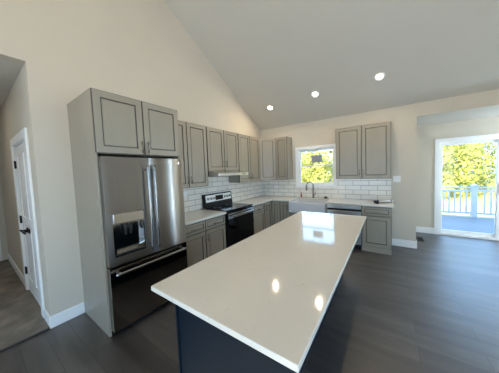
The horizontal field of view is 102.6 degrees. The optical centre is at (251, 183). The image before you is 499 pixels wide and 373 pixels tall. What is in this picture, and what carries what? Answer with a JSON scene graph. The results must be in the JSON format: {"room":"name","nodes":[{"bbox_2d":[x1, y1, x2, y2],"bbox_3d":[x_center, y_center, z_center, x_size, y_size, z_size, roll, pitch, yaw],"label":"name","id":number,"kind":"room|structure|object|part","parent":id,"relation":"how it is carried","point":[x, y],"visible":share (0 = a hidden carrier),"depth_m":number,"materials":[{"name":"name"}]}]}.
{"room":"kitchen","nodes":[
{"label":"kitchen","id":0,"kind":"room"},
{"bbox_2d":[0,181,7,259],"bbox_3d":[-4.145,0.220,2.458,3.380,2.787,1.802,0,4,34],"label":"wall","id":1,"kind":"structure","parent":0,"point":[3,238],"depth_m":4.01,"materials":[{"name":"paint"}]},
{"bbox_2d":[0,241,2,260],"bbox_3d":[-5.331,0.517,3.522,0.020,2.136,1.030,0,4,34],"label":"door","id":2,"kind":"structure","parent":1,"relation":"in","point":[1,259],"depth_m":3.98,"materials":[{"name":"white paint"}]},
{"bbox_2d":[0,59,22,108],"bbox_3d":[-4.157,-1.202,2.350,3.280,0.063,1.562,0,4,34],"label":"ceiling","id":3,"kind":"structure","parent":0,"point":[9,71],"depth_m":2.26,"materials":[{"name":"paint"}]},
{"bbox_2d":[0,65,47,311],"bbox_3d":[-3.583,0.157,3.187,3.280,2.787,0.280,0,4,34],"label":"wall","id":4,"kind":"structure","parent":0,"point":[14,117],"depth_m":3.03,"materials":[{"name":"paint"}]},
{"bbox_2d":[7,253,24,285],"bbox_3d":[-4.148,1.481,3.505,1.970,0.126,0.015,0,4,34],"label":"baseboard","id":5,"kind":"structure","parent":4,"relation":"attached to","point":[10,259],"depth_m":3.39,"materials":[{"name":"white paint"}]},
{"bbox_2d":[10,128,44,317],"bbox_3d":[-2.872,0.466,2.589,1.150,2.156,0.183,0,4,34],"label":"door","id":6,"kind":"structure","parent":4,"relation":"in","point":[20,155],"depth_m":2.57,"materials":[{"name":"white paint"}]},
{"bbox_2d":[0,0,260,315],"bbox_3d":[-2.093,-1.362,2.353,0.120,5.799,8.320,0,4,34],"label":"wall","id":7,"kind":"structure","parent":0,"point":[140,50],"depth_m":2.34,"materials":[{"name":"paint"}]},
{"bbox_2d":[0,327,49,352],"bbox_3d":[-2.602,1.603,1.510,0.026,0.016,1.560,0,4,34],"label":"trim","id":8,"kind":"structure","parent":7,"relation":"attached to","point":[48,328],"depth_m":1.99,"materials":[{"name":"wood"}]},
{"bbox_2d":[44,302,84,328],"bbox_3d":[-2.178,1.484,2.325,0.255,0.130,0.300,0,4,34],"label":"baseboard","id":9,"kind":"structure","parent":7,"relation":"attached to","point":[57,319],"depth_m":2.23,"materials":[{"name":"white paint"}]},
{"bbox_2d":[178,120,208,188],"bbox_3d":[-1.153,-0.453,3.293,0.366,1.061,0.851,0,4,34],"label":"upper cabinet","id":10,"kind":"object","parent":7,"relation":"attached to","point":[192,137],"visible":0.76,"depth_m":3.31,"materials":[{"name":"paint"}]},
{"bbox_3d":[-1.160,-0.439,3.043,0.020,1.055,0.416,0,4,34],"label":"door","id":11,"kind":"part","parent":10,"relation":"part of","materials":[{"name":"paint"}]},
{"bbox_2d":[206,126,238,170],"bbox_3d":[-0.663,-0.645,4.006,0.366,0.795,0.899,0,4,34],"label":"upper cabinet","id":12,"kind":"object","parent":7,"relation":"attached to","point":[222,145],"visible":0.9,"depth_m":3.87,"materials":[{"name":"paint"}]},
{"bbox_3d":[-0.677,-0.630,3.746,0.020,0.789,0.440,0,4,34],"label":"door","id":13,"kind":"part","parent":12,"relation":"part of","materials":[{"name":"paint"}]},
{"bbox_3d":[-0.426,-0.660,4.113,0.020,0.789,0.440,0,4,34],"label":"door","id":14,"kind":"part","parent":12,"relation":"part of","materials":[{"name":"paint"}]},
{"bbox_2d":[183,176,262,212],"bbox_3d":[-0.606,0.097,4.404,0.010,0.735,3.223,0,4,34],"label":"backsplash","id":15,"kind":"structure","parent":7,"relation":"attached to","point":[243,190],"depth_m":4.32,"materials":[{"name":"tile"}]},
{"bbox_2d":[208,171,247,176],"bbox_3d":[-0.554,-0.197,3.968,0.556,0.100,0.893,0,4,34],"label":"range hood","id":16,"kind":"object","parent":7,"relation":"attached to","point":[210,173],"visible":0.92,"depth_m":3.66,"materials":[{"name":"silver metal"}]},
{"bbox_2d":[228,133,260,182],"bbox_3d":[-0.161,-0.572,4.737,0.366,1.061,0.859,0,4,34],"label":"upper cabinet","id":17,"kind":"object","parent":7,"relation":"attached to","point":[248,146],"visible":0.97,"depth_m":4.60,"materials":[{"name":"paint"}]},
{"bbox_3d":[-0.169,-0.557,4.486,0.020,1.055,0.420,0,4,34],"label":"door","id":18,"kind":"part","parent":17,"relation":"part of","materials":[{"name":"paint"}]},
{"bbox_3d":[0.071,-0.586,4.836,0.020,1.055,0.420,0,4,34],"label":"door","id":19,"kind":"part","parent":17,"relation":"part of","materials":[{"name":"paint"}]},
{"bbox_2d":[0,232,498,372],"bbox_3d":[-0.255,1.532,2.099,10.000,0.114,9.590,0,4,34],"label":"floor","id":20,"kind":"structure","parent":0,"point":[433,307],"depth_m":2.05,"materials":[{"name":"wood"}]},
{"bbox_2d":[67,88,179,336],"bbox_3d":[-1.467,0.293,2.488,0.758,2.435,0.928,0,4,34],"label":"tall cabinet","id":21,"kind":"object","parent":20,"relation":"on","point":[101,123],"visible":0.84,"depth_m":2.10,"materials":[{"name":"paint"}]},
{"bbox_3d":[-1.748,0.323,2.131,0.700,2.435,0.020,0,4,34],"label":"panel","id":22,"kind":"part","parent":21,"relation":"part of","materials":[{"name":"paint"}]},
{"bbox_3d":[-1.360,-0.605,2.059,0.020,0.599,0.458,0,4,34],"label":"door","id":23,"kind":"part","parent":21,"relation":"part of","materials":[{"name":"paint"}]},
{"bbox_3d":[-1.098,-0.636,2.439,0.020,0.599,0.458,0,4,34],"label":"door","id":24,"kind":"part","parent":21,"relation":"part of","materials":[{"name":"paint"}]},
{"bbox_2d":[98,156,187,333],"bbox_3d":[-1.407,0.612,2.472,0.818,1.795,0.884,0,4,34],"label":"refrigerator","id":25,"kind":"object","parent":20,"relation":"on","point":[142,199],"visible":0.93,"depth_m":2.17,"materials":[{"name":"metal"}]},
{"bbox_3d":[-1.300,0.270,2.101,0.074,1.080,0.439,0,4,34],"label":"door","id":26,"kind":"part","parent":25,"relation":"part of","materials":[{"name":"metal"}]},
{"bbox_3d":[-1.283,0.344,2.075,0.048,0.104,0.295,0,4,34],"label":"control panel","id":27,"kind":"part","parent":25,"relation":"part of","materials":[{"name":"silver metal"}]},
{"bbox_3d":[-1.142,1.128,2.333,0.073,0.640,0.884,0,4,34],"label":"freezer drawer","id":28,"kind":"part","parent":25,"relation":"part of","materials":[{"name":"metal"}]},
{"bbox_3d":[-1.139,0.263,2.217,0.087,0.924,0.026,0,4,34],"label":"handle","id":29,"kind":"part","parent":25,"relation":"part of","materials":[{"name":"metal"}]},
{"bbox_3d":[-1.100,0.258,2.275,0.087,0.924,0.026,0,4,34],"label":"handle","id":30,"kind":"part","parent":25,"relation":"part of","materials":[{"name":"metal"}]},
{"bbox_3d":[-1.041,0.240,2.461,0.094,1.080,0.439,0,4,34],"label":"door","id":31,"kind":"part","parent":25,"relation":"part of","materials":[{"name":"metal"}]},
{"bbox_2d":[185,215,225,266],"bbox_3d":[-0.956,1.007,3.331,0.646,0.876,0.938,0,4,34],"label":"base cabinet","id":32,"kind":"object","parent":20,"relation":"on","point":[205,238],"visible":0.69,"depth_m":3.13,"materials":[{"name":"paint"}]},
{"bbox_3d":[-0.874,0.681,2.965,0.020,0.154,0.460,0,4,34],"label":"drawer","id":33,"kind":"part","parent":32,"relation":"part of","materials":[{"name":"paint"}]},
{"bbox_3d":[-0.859,1.060,2.986,0.020,0.584,0.460,0,4,34],"label":"door","id":34,"kind":"part","parent":32,"relation":"part of","materials":[{"name":"paint"}]},
{"bbox_2d":[185,209,225,225],"bbox_3d":[-0.974,0.551,3.308,0.623,0.037,0.939,0,4,34],"label":"countertop","id":35,"kind":"structure","parent":32,"relation":"on","point":[192,217],"depth_m":3.30,"materials":[{"name":"stone"}]},
{"bbox_3d":[-0.611,0.649,3.347,0.020,0.154,0.460,0,4,34],"label":"drawer","id":36,"kind":"part","parent":32,"relation":"part of","materials":[{"name":"paint"}]},
{"bbox_3d":[-0.597,1.028,3.369,0.020,0.584,0.460,0,4,34],"label":"door","id":37,"kind":"part","parent":32,"relation":"part of","materials":[{"name":"paint"}]},
{"bbox_2d":[202,191,254,247],"bbox_3d":[-0.427,0.791,4.014,0.715,1.190,0.797,0,4,34],"label":"range","id":38,"kind":"object","parent":20,"relation":"on","point":[239,219],"visible":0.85,"depth_m":3.87,"materials":[{"name":"black metal"}]},
{"bbox_2d":[206,203,252,211],"bbox_3d":[-0.436,0.469,3.994,0.560,0.024,0.797,0,4,34],"label":"cooktop","id":39,"kind":"object","parent":38,"relation":"in","point":[225,207],"depth_m":3.91,"materials":[{"name":"black glass"}]},
{"bbox_3d":[-0.207,0.819,3.865,0.050,0.655,0.789,0,4,34],"label":"oven door","id":40,"kind":"part","parent":38,"relation":"part of","materials":[{"name":"black glass"}]},
{"bbox_3d":[-0.194,0.564,3.836,0.004,0.097,0.785,0,4,34],"label":"door trim","id":41,"kind":"part","parent":38,"relation":"part of","materials":[{"name":"silver metal"}]},
{"bbox_3d":[-0.172,0.562,3.820,0.075,0.025,0.741,0,4,34],"label":"handle","id":42,"kind":"part","parent":38,"relation":"part of","materials":[{"name":"silver metal"}]},
{"bbox_2d":[175,273,342,372],"bbox_3d":[0.515,1.018,2.087,0.838,0.883,2.392,0,4,34],"label":"kitchen island","id":43,"kind":"object","parent":20,"relation":"on","point":[203,347],"visible":0.15,"depth_m":1.16,"materials":[{"name":"blue paint"}]},
{"bbox_3d":[-0.487,1.099,1.335,0.014,0.881,0.012,0,4,34],"label":"edge trim","id":44,"kind":"part","parent":43,"relation":"part of","materials":[{"name":"blue paint"}]},
{"bbox_3d":[-0.142,1.097,1.117,0.822,0.882,0.020,0,4,34],"label":"panel","id":45,"kind":"part","parent":43,"relation":"part of","materials":[{"name":"blue paint"}]},
{"bbox_2d":[151,211,366,372],"bbox_3d":[0.490,0.564,2.017,0.957,0.030,2.557,0,4,34],"label":"island countertop","id":46,"kind":"structure","parent":43,"relation":"on","point":[271,290],"depth_m":1.22,"materials":[{"name":"stone"}]},
{"bbox_2d":[253,203,264,233],"bbox_3d":[-0.082,0.902,4.604,0.646,0.876,0.530,0,4,34],"label":"base cabinet","id":47,"kind":"object","parent":20,"relation":"on","point":[258,213],"visible":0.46,"depth_m":4.43,"materials":[{"name":"paint"}]},
{"bbox_3d":[0.132,0.560,4.429,0.020,0.154,0.517,0,4,34],"label":"drawer","id":48,"kind":"part","parent":47,"relation":"part of","materials":[{"name":"paint"}]},
{"bbox_2d":[232,195,393,207],"bbox_3d":[1.165,0.415,4.271,3.058,0.037,1.461,0,4,34],"label":"countertop","id":49,"kind":"structure","parent":47,"relation":"on","point":[258,200],"depth_m":4.44,"materials":[{"name":"stone"}]},
{"bbox_2d":[289,199,325,212],"bbox_3d":[1.318,0.529,4.573,0.800,0.229,0.501,0,4,34],"label":"sink","id":50,"kind":"object","parent":49,"relation":"in","point":[298,205],"visible":0.88,"depth_m":4.43,"materials":[{"name":"white ceramic"}]},
{"bbox_2d":[306,181,315,197],"bbox_3d":[1.422,0.150,4.839,0.241,0.410,0.059,-1,3,23],"label":"kitchen faucet","id":51,"kind":"object","parent":49,"relation":"on","point":[313,194],"visible":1,"depth_m":4.81,"materials":[{"name":"metal"}]},
{"bbox_2d":[370,200,391,203],"bbox_3d":[2.460,0.349,3.766,0.529,0.054,0.152,-2,3,2],"label":"gun","id":52,"kind":"object","parent":49,"relation":"on","point":[374,201],"visible":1,"depth_m":3.79,"materials":[{"name":"white plastic"}]},
{"bbox_2d":[264,201,280,228],"bbox_3d":[0.412,0.853,5.155,0.837,0.876,0.937,0,4,34],"label":"base cabinet","id":53,"kind":"object","parent":20,"relation":"on","point":[272,213],"visible":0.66,"depth_m":4.84,"materials":[{"name":"paint"}]},
{"bbox_3d":[0.386,0.830,4.801,0.020,0.752,0.322,0,4,34],"label":"door","id":54,"kind":"part","parent":53,"relation":"part of","materials":[{"name":"paint"}]},
{"bbox_3d":[0.589,0.818,4.874,0.222,0.752,0.020,0,4,34],"label":"door","id":55,"kind":"part","parent":53,"relation":"part of","materials":[{"name":"paint"}]},
{"bbox_2d":[280,200,293,220],"bbox_3d":[0.944,0.843,4.966,0.247,0.876,0.646,0,4,34],"label":"base cabinet","id":56,"kind":"object","parent":20,"relation":"on","point":[284,206],"visible":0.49,"depth_m":4.73,"materials":[{"name":"paint"}]},
{"bbox_3d":[0.787,0.818,4.737,0.234,0.746,0.020,0,4,34],"label":"door","id":57,"kind":"part","parent":56,"relation":"part of","materials":[{"name":"paint"}]},
{"bbox_2d":[327,204,361,248],"bbox_3d":[2.002,0.846,4.245,0.620,0.870,0.618,0,4,34],"label":"dishwasher","id":58,"kind":"object","parent":20,"relation":"on","point":[332,208],"visible":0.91,"depth_m":3.94,"materials":[{"name":"metal"}]},
{"bbox_3d":[1.835,0.522,4.001,0.620,0.043,0.024,0,4,34],"label":"pocket handle","id":59,"kind":"part","parent":58,"relation":"part of","materials":[{"name":"plastic"}]},
{"bbox_3d":[1.827,0.469,3.989,0.620,0.066,0.044,0,4,34],"label":"control panel","id":60,"kind":"part","parent":58,"relation":"part of","materials":[{"name":"silver metal"}]},
{"bbox_2d":[362,206,391,254],"bbox_3d":[2.456,0.844,3.927,0.474,0.876,0.646,0,4,34],"label":"base cabinet","id":61,"kind":"object","parent":20,"relation":"on","point":[377,228],"visible":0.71,"depth_m":3.68,"materials":[{"name":"paint"}]},
{"bbox_3d":[2.288,0.523,3.682,0.461,0.159,0.020,0,4,34],"label":"drawer","id":62,"kind":"part","parent":61,"relation":"part of","materials":[{"name":"paint"}]},
{"bbox_3d":[2.302,0.902,3.703,0.461,0.579,0.020,0,4,34],"label":"door","id":63,"kind":"part","parent":61,"relation":"part of","materials":[{"name":"paint"}]},
{"bbox_2d":[416,237,424,241],"bbox_3d":[3.647,1.210,4.335,0.120,0.008,0.300,0,4,34],"label":"floor vent","id":64,"kind":"object","parent":20,"relation":"in","point":[417,238],"visible":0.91,"depth_m":4.30,"materials":[{"name":"metal"}]},
{"bbox_2d":[301,151,320,179],"bbox_3d":[5.200,-1.117,18.578,3.476,4.186,3.250,-5,4,-36],"label":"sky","id":65,"kind":"structure","parent":0,"point":[312,152],"depth_m":17.64,"materials":[{"name":"white"}]},
{"bbox_2d":[164,0,498,129],"bbox_3d":[0.598,-2.755,0.335,6.840,3.238,8.430,0,4,34],"label":"ceiling","id":66,"kind":"structure","parent":0,"point":[275,53],"depth_m":3.23,"materials":[{"name":"paint"}]},
{"bbox_2d":[311,91,319,97],"bbox_3d":[1.297,-1.828,4.100,0.169,0.090,0.147,0,4,29],"label":"recessed light","id":67,"kind":"object","parent":66,"relation":"in","point":[314,94],"visible":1,"depth_m":4.09,"materials":[{"name":"white paint"}]},
{"bbox_2d":[374,72,384,80],"bbox_3d":[2.202,-1.840,3.447,0.169,0.090,0.147,0,4,29],"label":"recessed light","id":68,"kind":"object","parent":66,"relation":"in","point":[378,77],"visible":1,"depth_m":3.44,"materials":[{"name":"white paint"}]},
{"bbox_2d":[261,89,498,240],"bbox_3d":[3.003,-0.142,3.944,6.720,2.800,0.130,0,4,34],"label":"wall","id":69,"kind":"structure","parent":0,"point":[403,119],"depth_m":3.92,"materials":[{"name":"paint"}]},
{"bbox_2d":[259,138,275,179],"bbox_3d":[0.360,-0.621,5.259,0.610,1.061,0.606,0,4,34],"label":"upper cabinet","id":70,"kind":"object","parent":69,"relation":"attached to","point":[266,145],"visible":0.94,"depth_m":5.04,"materials":[{"name":"paint"}]},
{"bbox_2d":[275,136,292,179],"bbox_3d":[0.812,-0.630,5.107,0.327,1.061,0.366,0,4,34],"label":"upper cabinet","id":71,"kind":"object","parent":69,"relation":"attached to","point":[283,145],"visible":1,"depth_m":5.00,"materials":[{"name":"paint"}]},
{"bbox_2d":[295,144,337,187],"bbox_3d":[1.570,-0.406,4.895,1.000,1.010,0.148,0,4,34],"label":"window","id":72,"kind":"structure","parent":69,"relation":"in","point":[298,156],"depth_m":4.88,"materials":[{"name":"white paint"}]},
{"bbox_3d":[1.587,-0.625,4.919,0.830,0.407,0.030,0,4,34],"label":"sash","id":73,"kind":"part","parent":72,"relation":"part of","materials":[{"name":"white paint"}]},
{"bbox_3d":[1.582,-0.220,4.913,0.830,0.465,0.030,0,4,34],"label":"sash","id":74,"kind":"part","parent":72,"relation":"part of","materials":[{"name":"white paint"}]},
{"bbox_2d":[263,179,390,199],"bbox_3d":[1.555,0.122,4.875,3.020,0.469,0.010,0,4,34],"label":"backsplash","id":75,"kind":"structure","parent":69,"relation":"attached to","point":[365,189],"depth_m":4.53,"materials":[{"name":"tile"}]},
{"bbox_2d":[335,121,390,178],"bbox_3d":[2.267,-0.629,4.107,0.979,1.061,0.366,0,4,34],"label":"upper cabinet","id":76,"kind":"object","parent":69,"relation":"attached to","point":[364,151],"visible":1,"depth_m":3.96,"materials":[{"name":"paint"}]},
{"bbox_3d":[1.990,-0.620,4.134,0.480,1.055,0.020,0,4,34],"label":"door","id":77,"kind":"part","parent":76,"relation":"part of","materials":[{"name":"paint"}]},
{"bbox_3d":[2.391,-0.620,3.859,0.480,1.055,0.020,0,4,34],"label":"door","id":78,"kind":"part","parent":76,"relation":"part of","materials":[{"name":"paint"}]},
{"bbox_2d":[393,176,400,181],"bbox_3d":[2.868,-0.087,3.955,0.120,0.120,0.011,0,4,34],"label":"light switch","id":79,"kind":"object","parent":69,"relation":"attached to","point":[395,178],"visible":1,"depth_m":3.95,"materials":[{"name":"white plastic"}]},
{"bbox_2d":[392,238,416,248],"bbox_3d":[3.365,1.148,4.473,0.399,0.140,1.265,0,4,34],"label":"baseboard","id":80,"kind":"structure","parent":69,"relation":"attached to","point":[396,242],"depth_m":3.95,"materials":[{"name":"white paint"}]},
{"bbox_2d":[323,173,495,217],"bbox_3d":[18.480,-0.261,32.196,120.000,0.100,55.900,0,4,34],"label":"lawn","id":81,"kind":"structure","parent":0,"point":[480,199],"depth_m":10.81,"materials":[{"name":"green plant"}]},
{"bbox_2d":[301,150,332,182],"bbox_3d":[4.803,-0.561,14.557,3.524,3.616,3.543,0,4,34],"label":"shrub","id":82,"kind":"object","parent":81,"relation":"on","point":[325,173],"visible":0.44,"depth_m":13.80,"materials":[{"name":"green plant"}]},
{"bbox_2d":[442,143,491,196],"bbox_3d":[12.800,-1.710,14.006,4.926,5.316,5.241,0,4,34],"label":"tree","id":83,"kind":"object","parent":81,"relation":"on","point":[455,153],"visible":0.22,"depth_m":12.47,"materials":[{"name":"green plant"}]},
{"bbox_2d":[442,142,496,189],"bbox_3d":[18.239,-2.574,16.994,4.984,6.313,5.286,-2,3,-2],"label":"tree","id":84,"kind":"object","parent":81,"relation":"on","point":[492,165],"visible":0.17,"depth_m":15.79,"materials":[{"name":"green plant"}]},
{"bbox_2d":[416,116,498,227],"bbox_3d":[4.808,-0.046,3.557,3.306,2.515,1.260,0,4,34],"label":"wall","id":85,"kind":"structure","parent":0,"point":[427,134],"depth_m":4.61,"materials":[{"name":"paint"}]},
{"bbox_2d":[416,226,433,233],"bbox_3d":[5.179,1.106,3.983,3.146,0.140,0.015,0,4,34],"label":"baseboard","id":86,"kind":"structure","parent":85,"relation":"attached to","point":[418,229],"depth_m":4.72,"materials":[{"name":"white paint"}]},
{"bbox_2d":[434,134,498,240],"bbox_3d":[5.041,0.086,4.076,1.980,2.175,0.160,0,4,34],"label":"door","id":87,"kind":"structure","parent":85,"relation":"in","point":[439,143],"depth_m":4.41,"materials":[{"name":"white paint"}]},
{"bbox_3d":[5.395,0.121,3.836,0.915,2.033,0.040,0,4,34],"label":"sliding panel","id":88,"kind":"part","parent":87,"relation":"part of","materials":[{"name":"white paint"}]},
{"bbox_2d":[417,106,498,125],"bbox_3d":[5.079,-1.384,3.509,3.806,0.140,1.670,0,4,34],"label":"ceiling","id":89,"kind":"structure","parent":0,"point":[487,112],"depth_m":3.86,"materials":[{"name":"paint"}]},
{"label":"outside","id":90,"kind":"structure","parent":0,"visible":0},
{"bbox_2d":[442,215,494,233],"bbox_3d":[7.067,1.163,4.457,7.400,0.070,2.610,0,4,34],"label":"deck","id":91,"kind":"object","parent":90,"point":[461,223],"depth_m":5.48,"materials":[{"name":"wood"}]},
{"bbox_2d":[442,185,495,217],"bbox_3d":[7.739,0.546,5.434,7.400,1.000,0.160,0,4,34],"label":"deck railing","id":92,"kind":"object","parent":91,"relation":"on","point":[474,190],"visible":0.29,"depth_m":6.09,"materials":[{"name":"paint"}]},
{"bbox_3d":[7.727,0.227,5.416,7.400,0.060,0.060,0,4,34],"label":"rail","id":93,"kind":"part","parent":92,"relation":"part of","materials":[{"name":"paint"}]},
{"bbox_3d":[7.753,0.916,5.455,7.400,0.060,0.060,0,4,34],"label":"rail","id":94,"kind":"part","parent":92,"relation":"part of","materials":[{"name":"paint"}]},
{"bbox_3d":[7.723,0.128,5.411,7.400,0.040,0.090,0,4,34],"label":"rail","id":95,"kind":"part","parent":92,"relation":"part of","materials":[{"name":"paint"}]},
{"bbox_3d":[6.775,0.561,6.098,0.130,0.970,0.130,0,4,34],"label":"post","id":96,"kind":"part","parent":92,"relation":"part of","materials":[{"name":"paint"}]}
]}

